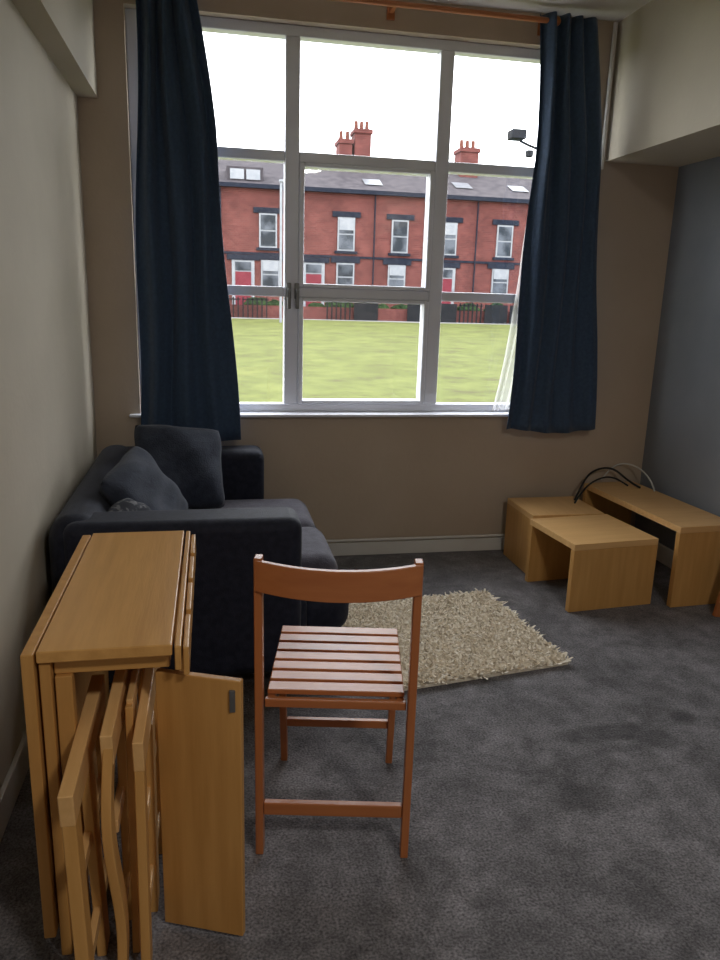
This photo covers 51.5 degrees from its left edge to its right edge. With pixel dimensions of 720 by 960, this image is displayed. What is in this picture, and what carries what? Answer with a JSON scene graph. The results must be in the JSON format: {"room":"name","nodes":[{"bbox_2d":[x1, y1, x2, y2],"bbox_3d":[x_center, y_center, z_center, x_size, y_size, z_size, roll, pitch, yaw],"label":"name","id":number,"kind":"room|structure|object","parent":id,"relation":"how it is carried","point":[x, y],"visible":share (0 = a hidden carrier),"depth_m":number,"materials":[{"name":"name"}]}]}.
{"room":"living room","nodes":[
{"label":"living room","id":0,"kind":"room"},
{"bbox_2d":[0,0,96,788],"bbox_3d":[-0.806,-0.175,0.692,0.150,2.800,6.110,-1,14,-11],"label":"wall","id":1,"kind":"structure","parent":0,"point":[48,444],"depth_m":2.49,"materials":[{"name":"beige paint"}]},
{"bbox_2d":[0,730,28,841],"bbox_3d":[-0.763,1.135,1.025,0.016,0.100,6.094,-1,14,-11],"label":"baseboard","id":2,"kind":"structure","parent":1,"relation":"attached to","point":[12,784],"depth_m":2.10,"materials":[{"name":"white paint"}]},
{"bbox_2d":[11,0,97,97],"bbox_3d":[-0.655,-1.274,0.444,0.090,0.540,6.110,-1,14,-11],"label":"beam","id":3,"kind":"structure","parent":1,"relation":"attached to","point":[64,29],"depth_m":2.83,"materials":[{"name":"beige paint"}]},
{"bbox_2d":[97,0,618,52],"bbox_3d":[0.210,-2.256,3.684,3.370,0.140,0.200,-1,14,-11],"label":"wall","id":4,"kind":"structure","parent":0,"point":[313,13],"depth_m":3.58,"materials":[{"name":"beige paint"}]},
{"bbox_2d":[331,0,560,35],"bbox_3d":[-0.085,-2.215,3.461,2.142,0.070,0.132,-1,14,-11],"label":"curtain rod","id":5,"kind":"object","parent":4,"relation":"attached to","point":[391,5],"visible":0.83,"depth_m":3.52,"materials":[{"name":"brown wood"}]},
{"bbox_2d":[135,0,240,440],"bbox_3d":[-0.820,-1.208,3.520,0.493,2.088,0.078,-1,14,-11],"label":"curtain","id":6,"kind":"object","parent":5,"relation":"hanging from","point":[189,378],"visible":0.96,"depth_m":3.53,"materials":[{"name":"blue fabric"}]},
{"bbox_2d":[506,11,601,432],"bbox_3d":[1.085,-1.257,3.892,0.523,2.058,0.075,-1,14,-11],"label":"curtain","id":7,"kind":"object","parent":5,"relation":"hanging from","point":[554,384],"visible":1,"depth_m":3.89,"materials":[{"name":"blue fabric"}]},
{"bbox_2d":[0,550,719,959],"bbox_3d":[0.726,1.197,1.374,3.370,0.100,6.460,-1,14,-11],"label":"floor","id":8,"kind":"structure","parent":0,"point":[571,811],"depth_m":2.10,"materials":[{"name":"grey carpet"}]},
{"bbox_2d":[57,674,116,959],"bbox_3d":[-0.574,0.759,1.604,0.040,0.566,0.415,-1,14,-11],"label":"folding chair","id":9,"kind":"object","parent":8,"relation":"on","point":[79,784],"visible":0.81,"depth_m":1.50,"materials":[{"name":"brown wood"}]},
{"bbox_2d":[99,669,137,959],"bbox_3d":[-0.529,0.708,1.688,0.033,0.626,0.428,-1,14,-10],"label":"folding chair","id":10,"kind":"object","parent":8,"relation":"on","point":[114,812],"visible":0.68,"depth_m":1.54,"materials":[{"name":"brown wood"}]},
{"bbox_2d":[20,531,244,954],"bbox_3d":[-0.529,0.596,1.919,0.426,0.730,0.764,-1,14,-11],"label":"table","id":11,"kind":"object","parent":8,"relation":"on","point":[122,600],"visible":0.93,"depth_m":1.60,"materials":[{"name":"brown wood"}]},
{"bbox_2d":[125,668,144,952],"bbox_3d":[-0.511,0.714,1.729,0.022,0.596,0.330,-1,14,-11],"label":"folding chair","id":12,"kind":"object","parent":8,"relation":"on","point":[135,685],"visible":0.51,"depth_m":1.59,"materials":[{"name":"brown wood"}]},
{"bbox_2d":[132,667,161,959],"bbox_3d":[-0.481,0.717,1.722,0.029,0.596,0.415,-1,14,-10],"label":"folding chair","id":13,"kind":"object","parent":8,"relation":"on","point":[145,736],"visible":0.8,"depth_m":1.58,"materials":[{"name":"brown wood"}]},
{"bbox_2d":[48,445,348,682],"bbox_3d":[-0.652,0.290,3.264,1.075,0.670,1.360,-1,14,-11],"label":"sofa","id":14,"kind":"object","parent":8,"relation":"on","point":[229,537],"visible":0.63,"depth_m":2.64,"materials":[{"name":"fabric"}]},
{"bbox_2d":[108,498,151,511],"bbox_3d":[-0.821,0.173,2.801,0.196,0.219,0.233,2,14,0],"label":"throw cushion","id":15,"kind":"object","parent":14,"relation":"on","point":[127,504],"visible":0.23,"depth_m":2.74,"materials":[{"name":"grey fabric"}]},
{"bbox_2d":[100,446,187,509],"bbox_3d":[-0.860,0.071,3.020,0.262,0.341,0.476,1,14,-2],"label":"throw cushion","id":16,"kind":"object","parent":14,"relation":"on","point":[137,476],"visible":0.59,"depth_m":2.92,"materials":[{"name":"fabric"}]},
{"bbox_2d":[134,425,224,508],"bbox_3d":[-0.831,-0.061,3.454,0.448,0.380,0.255,-7,17,-32],"label":"throw cushion","id":17,"kind":"object","parent":14,"relation":"on","point":[190,457],"visible":0.68,"depth_m":3.40,"materials":[{"name":"fabric"}]},
{"bbox_2d":[188,498,315,527],"bbox_3d":[-0.637,0.216,3.503,0.830,0.160,0.465,-1,14,-11],"label":"seat cushion","id":18,"kind":"object","parent":14,"relation":"on","point":[298,506],"depth_m":3.58,"materials":[{"name":"fabric"}]},
{"bbox_2d":[302,527,337,569],"bbox_3d":[-0.536,0.330,3.053,0.850,0.160,0.475,-1,14,-11],"label":"seat cushion","id":19,"kind":"object","parent":14,"relation":"on","point":[316,552],"depth_m":2.97,"materials":[{"name":"fabric"}]},
{"bbox_2d":[253,554,423,857],"bbox_3d":[-0.062,0.539,2.036,0.400,0.818,0.480,2,14,0],"label":"folding chair","id":20,"kind":"object","parent":8,"relation":"on","point":[309,660],"visible":1,"depth_m":1.90,"materials":[{"name":"brown wood"}]},
{"bbox_2d":[342,588,572,690],"bbox_3d":[0.350,0.659,3.220,0.888,0.030,0.842,-3,15,-19],"label":"shag rug","id":21,"kind":"object","parent":8,"relation":"on","point":[466,636],"visible":0.81,"depth_m":3.17,"materials":[{"name":"beige carpet"}]},
{"bbox_2d":[503,496,603,572],"bbox_3d":[1.060,0.301,4.125,0.405,0.335,0.350,-1,14,-11],"label":"side table","id":22,"kind":"object","parent":8,"relation":"on","point":[520,511],"visible":0.5,"depth_m":4.07,"materials":[{"name":"brown wood"}]},
{"bbox_2d":[574,476,627,502],"bbox_3d":[1.343,0.051,4.200,0.376,0.124,0.065,-4,15,-23],"label":"cable","id":23,"kind":"object","parent":22,"relation":"on","point":[624,483],"visible":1,"depth_m":4.21,"materials":[{"name":"rubber"}]},
{"bbox_2d":[574,467,640,499],"bbox_3d":[1.380,0.020,4.251,0.390,0.159,0.156,-1,14,-11],"label":"cable","id":24,"kind":"object","parent":22,"relation":"on","point":[610,468],"visible":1,"depth_m":4.27,"materials":[{"name":"rubber"}]},
{"bbox_2d":[525,514,658,611],"bbox_3d":[1.143,0.401,3.732,0.455,0.335,0.420,-2,15,-16],"label":"side table","id":25,"kind":"object","parent":8,"relation":"on","point":[606,561],"visible":1,"depth_m":3.57,"materials":[{"name":"brown wood"}]},
{"bbox_2d":[582,481,719,607],"bbox_3d":[1.549,0.311,3.999,0.320,0.405,0.860,-2,14,-14],"label":"coffee table","id":26,"kind":"object","parent":8,"relation":"on","point":[695,570],"visible":0.75,"depth_m":3.63,"materials":[{"name":"brown wood"}]},
{"bbox_2d":[601,463,654,491],"bbox_3d":[1.563,-0.026,4.283,0.324,0.108,0.122,15,19,42],"label":"cable","id":27,"kind":"object","parent":26,"relation":"on","point":[619,463],"visible":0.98,"depth_m":4.32,"materials":[{"name":"black plastic"}]},
{"bbox_2d":[712,591,719,616],"bbox_3d":[1.792,0.295,3.256,0.164,0.812,0.402,-1,14,-11],"label":"folding chair","id":28,"kind":"object","parent":8,"relation":"on","point":[716,612],"visible":1,"depth_m":3.50,"materials":[{"name":"brown wood"}]},
{"bbox_2d":[77,0,678,542],"bbox_3d":[0.169,-0.898,4.021,3.370,2.660,0.200,-1,14,-11],"label":"wall","id":29,"kind":"structure","parent":0,"point":[355,477],"depth_m":4.09,"materials":[{"name":"beige paint"}]},
{"bbox_2d":[125,8,140,390],"bbox_3d":[-1.078,-1.261,3.668,0.060,1.860,0.070,-1,14,-11],"label":"frame","id":30,"kind":"object","parent":29,"relation":"attached to","point":[130,14],"visible":0.28,"depth_m":3.50,"materials":[{"name":"white plastic"}]},
{"bbox_2d":[129,412,508,417],"bbox_3d":[0.019,-0.354,4.031,2.420,0.015,0.105,-1,14,-11],"label":"trim","id":31,"kind":"structure","parent":29,"relation":"attached to","point":[242,414],"depth_m":4.00,"materials":[{"name":"white plastic"}]},
{"bbox_2d":[492,227,525,410],"bbox_3d":[0.949,-1.244,3.973,0.386,1.800,0.030,-1,14,-11],"label":"curtain","id":32,"kind":"object","parent":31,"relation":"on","point":[503,395],"visible":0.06,"depth_m":4.10,"materials":[{"name":"white fabric"}]},
{"bbox_2d":[200,16,539,403],"bbox_3d":[0.039,-1.299,3.866,2.210,1.815,0.100,-1,14,-11],"label":"window","id":33,"kind":"structure","parent":29,"relation":"in","point":[209,24],"depth_m":3.80,"materials":[{"name":"white plastic"}]},
{"bbox_2d":[217,146,284,162],"bbox_3d":[-0.708,-1.602,3.656,0.674,0.050,0.070,-1,14,-11],"label":"transom","id":34,"kind":"object","parent":33,"relation":"attached to","point":[224,153],"visible":0.45,"depth_m":3.66,"materials":[{"name":"white plastic"}]},
{"bbox_2d":[227,285,283,296],"bbox_3d":[-0.727,-0.971,3.812,0.674,0.050,0.070,-1,14,-11],"label":"transom","id":35,"kind":"object","parent":33,"relation":"attached to","point":[245,290],"visible":0.45,"depth_m":3.82,"materials":[{"name":"white plastic"}]},
{"bbox_2d":[287,289,290,308],"bbox_3d":[-0.362,-0.926,3.818,0.018,0.100,0.020,-1,14,-11],"label":"lever","id":36,"kind":"object","parent":33,"relation":"attached to","point":[288,290],"visible":1,"depth_m":3.81,"materials":[{"name":"grey metal"}]},
{"bbox_2d":[295,289,298,308],"bbox_3d":[-0.321,-0.926,3.826,0.018,0.100,0.020,-1,14,-11],"label":"lever","id":37,"kind":"object","parent":33,"relation":"attached to","point":[297,290],"visible":1,"depth_m":3.82,"materials":[{"name":"grey metal"}]},
{"bbox_2d":[299,287,428,300],"bbox_3d":[0.018,-0.985,3.958,0.700,0.050,0.070,-1,14,-11],"label":"transom","id":38,"kind":"object","parent":33,"relation":"attached to","point":[303,291],"visible":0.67,"depth_m":3.92,"materials":[{"name":"white plastic"}]},
{"bbox_2d":[299,152,434,170],"bbox_3d":[0.037,-1.615,3.801,0.700,0.050,0.070,-1,14,-11],"label":"transom","id":39,"kind":"object","parent":33,"relation":"attached to","point":[306,157],"visible":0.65,"depth_m":3.77,"materials":[{"name":"white plastic"}]},
{"bbox_2d":[442,292,515,302],"bbox_3d":[0.771,-0.999,4.105,0.692,0.050,0.070,-1,14,-11],"label":"transom","id":40,"kind":"object","parent":33,"relation":"attached to","point":[446,296],"visible":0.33,"depth_m":4.04,"materials":[{"name":"white plastic"}]},
{"bbox_2d":[448,162,533,178],"bbox_3d":[0.791,-1.629,3.949,0.692,0.050,0.070,-1,14,-11],"label":"transom","id":41,"kind":"object","parent":33,"relation":"attached to","point":[458,168],"visible":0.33,"depth_m":3.90,"materials":[{"name":"white plastic"}]},
{"bbox_2d":[239,402,508,411],"bbox_3d":[0.009,-0.400,4.104,2.210,0.045,0.070,-1,14,-11],"label":"window sill","id":42,"kind":"structure","parent":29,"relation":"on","point":[244,406],"depth_m":4.08,"materials":[{"name":"white plastic"}]},
{"bbox_2d":[326,534,504,542],"bbox_3d":[0.226,0.331,4.207,1.450,0.015,0.016,-1,14,-11],"label":"pipe","id":43,"kind":"object","parent":29,"relation":"attached to","point":[483,535],"visible":0.6,"depth_m":4.22,"materials":[{"name":"white paint"}]},
{"bbox_2d":[328,537,504,555],"bbox_3d":[0.160,0.382,4.230,3.054,0.075,0.016,-1,14,-11],"label":"baseboard","id":44,"kind":"structure","parent":29,"relation":"attached to","point":[491,543],"depth_m":4.25,"materials":[{"name":"white paint"}]},
{"bbox_2d":[601,22,617,168],"bbox_3d":[1.279,-1.970,3.847,0.022,0.690,0.021,-1,14,-11],"label":"pipe","id":45,"kind":"object","parent":29,"relation":"attached to","point":[615,26],"depth_m":3.83,"materials":[{"name":"grey metal"}]},
{"bbox_2d":[422,0,651,21],"bbox_3d":[0.811,-1.617,0.677,3.370,0.100,6.460,-1,14,-11],"label":"ceiling","id":46,"kind":"structure","parent":0,"point":[607,10],"depth_m":3.61,"materials":[{"name":"paint"}]},
{"bbox_2d":[635,156,719,550],"bbox_3d":[2.353,-0.233,1.311,0.150,2.800,6.110,-1,14,-11],"label":"wall","id":47,"kind":"structure","parent":0,"point":[681,456],"depth_m":3.96,"materials":[{"name":"grey paint"}]},
{"bbox_2d":[605,0,719,166],"bbox_3d":[2.098,-1.266,0.998,0.435,0.660,6.110,-1,14,-11],"label":"beam","id":48,"kind":"structure","parent":47,"relation":"attached to","point":[665,105],"depth_m":3.44,"materials":[{"name":"beige paint"}]},
{"bbox_2d":[656,542,673,567],"bbox_3d":[2.233,1.081,1.612,0.016,0.100,6.094,-1,14,-11],"label":"baseboard","id":49,"kind":"structure","parent":47,"relation":"attached to","point":[664,554],"depth_m":4.19,"materials":[{"name":"white paint"}]},
{"label":"outside","id":50,"kind":"structure","parent":0,"visible":0},
{"bbox_3d":[6.879,-8.716,42.112,110.000,0.320,1.380,-1,14,-11],"label":"yard","id":51,"kind":"structure","parent":50,"visible":0},
{"bbox_2d":[244,297,507,311],"bbox_3d":[1.661,-9.355,40.843,43.706,1.216,1.134,-1,14,-11],"label":"hedge","id":52,"kind":"object","parent":51,"relation":"on","point":[273,302],"visible":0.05,"depth_m":40.05,"materials":[{"name":"green plant"}]},
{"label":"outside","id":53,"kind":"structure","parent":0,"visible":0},
{"bbox_2d":[231,318,509,402],"bbox_3d":[10.558,-3.880,23.782,110.000,0.671,34.500,-1,14,-11],"label":"lawn","id":54,"kind":"structure","parent":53,"point":[342,359],"depth_m":18.66,"materials":[{"name":"green plant"}]},
{"bbox_2d":[279,179,283,322],"bbox_3d":[-3.451,-10.485,34.484,0.600,6.310,0.200,-1,14,-11],"label":"street lamp","id":55,"kind":"object","parent":54,"relation":"on","point":[281,181],"visible":0.8,"depth_m":34.37,"materials":[{"name":"white metal"}]},
{"bbox_2d":[507,128,536,157],"bbox_3d":[2.552,-3.441,12.251,0.540,4.220,0.240,-1,14,-11],"label":"floodlight","id":56,"kind":"object","parent":54,"relation":"on","point":[514,134],"visible":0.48,"depth_m":11.71,"materials":[{"name":"metal"}]},
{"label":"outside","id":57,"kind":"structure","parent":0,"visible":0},
{"bbox_2d":[231,317,509,324],"bbox_3d":[7.164,-8.355,40.689,110.000,0.320,1.030,-1,14,-11],"label":"pavement","id":58,"kind":"structure","parent":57,"point":[231,317],"depth_m":39.09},
{"bbox_2d":[229,297,513,323],"bbox_3d":[3.159,-9.002,40.001,39.000,1.030,0.060,-1,14,-11],"label":"fence","id":59,"kind":"object","parent":58,"relation":"on","point":[495,314],"visible":0.27,"depth_m":39.97,"materials":[{"name":"metal"}]},
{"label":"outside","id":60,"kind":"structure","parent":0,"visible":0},
{"bbox_2d":[218,105,531,311],"bbox_3d":[2.159,-15.685,44.746,58.000,11.900,8.700,-1,14,-11],"label":"terraced houses","id":61,"kind":"structure","parent":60,"point":[360,228],"depth_m":41.05,"materials":[{"name":"red brick"}]},
{"bbox_2d":[235,262,250,270],"bbox_3d":[-6.240,-11.424,39.892,0.840,0.430,0.050,-1,14,-11],"label":"light","id":62,"kind":"object","parent":61,"relation":"attached to","point":[239,266],"depth_m":39.88,"materials":[{"name":"glass"}]},
{"bbox_2d":[263,261,277,270],"bbox_3d":[-4.814,-11.481,40.151,0.820,0.480,0.015,-1,14,-11],"label":"blind","id":63,"kind":"object","parent":61,"relation":"hanging from","point":[267,265],"depth_m":40.14,"materials":[{"name":"white fabric"}]},
{"bbox_2d":[306,264,321,272],"bbox_3d":[-2.511,-11.492,40.623,0.840,0.430,0.050,-1,14,-11],"label":"light","id":64,"kind":"object","parent":61,"relation":"attached to","point":[310,268],"depth_m":40.60,"materials":[{"name":"glass"}]},
{"bbox_2d":[339,219,353,229],"bbox_3d":[-0.722,-13.812,40.379,0.770,0.575,0.015,-1,14,-11],"label":"blind","id":65,"kind":"object","parent":61,"relation":"hanging from","point":[344,224],"depth_m":40.37,"materials":[{"name":"white fabric"}]},
{"bbox_2d":[390,266,403,275],"bbox_3d":[2.055,-11.606,41.496,0.820,0.480,0.015,-1,14,-11],"label":"blind","id":66,"kind":"object","parent":61,"relation":"hanging from","point":[394,270],"depth_m":41.49,"materials":[{"name":"white fabric"}]},
{"bbox_2d":[443,269,452,277],"bbox_3d":[4.799,-11.625,42.055,0.840,0.430,0.050,-1,14,-11],"label":"light","id":67,"kind":"object","parent":61,"relation":"attached to","point":[447,273],"depth_m":42.07,"materials":[{"name":"glass"}]},
{"bbox_2d":[445,224,455,234],"bbox_3d":[4.969,-13.916,41.494,0.770,0.575,0.015,-1,14,-11],"label":"blind","id":68,"kind":"object","parent":61,"relation":"hanging from","point":[450,229],"depth_m":41.50,"materials":[{"name":"white fabric"}]},
{"bbox_2d":[494,270,507,278],"bbox_3d":[8.040,-11.715,42.669,0.820,0.480,0.015,-1,14,-11],"label":"blind","id":69,"kind":"object","parent":61,"relation":"hanging from","point":[498,274],"depth_m":42.66,"materials":[{"name":"white fabric"}]},
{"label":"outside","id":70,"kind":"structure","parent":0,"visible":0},
{"bbox_2d":[230,304,509,323],"bbox_3d":[7.048,-8.919,41.227,90.000,0.750,0.230,-1,14,-11],"label":"brick wall","id":71,"kind":"structure","parent":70,"point":[272,311],"depth_m":39.42,"materials":[{"name":"red brick"}]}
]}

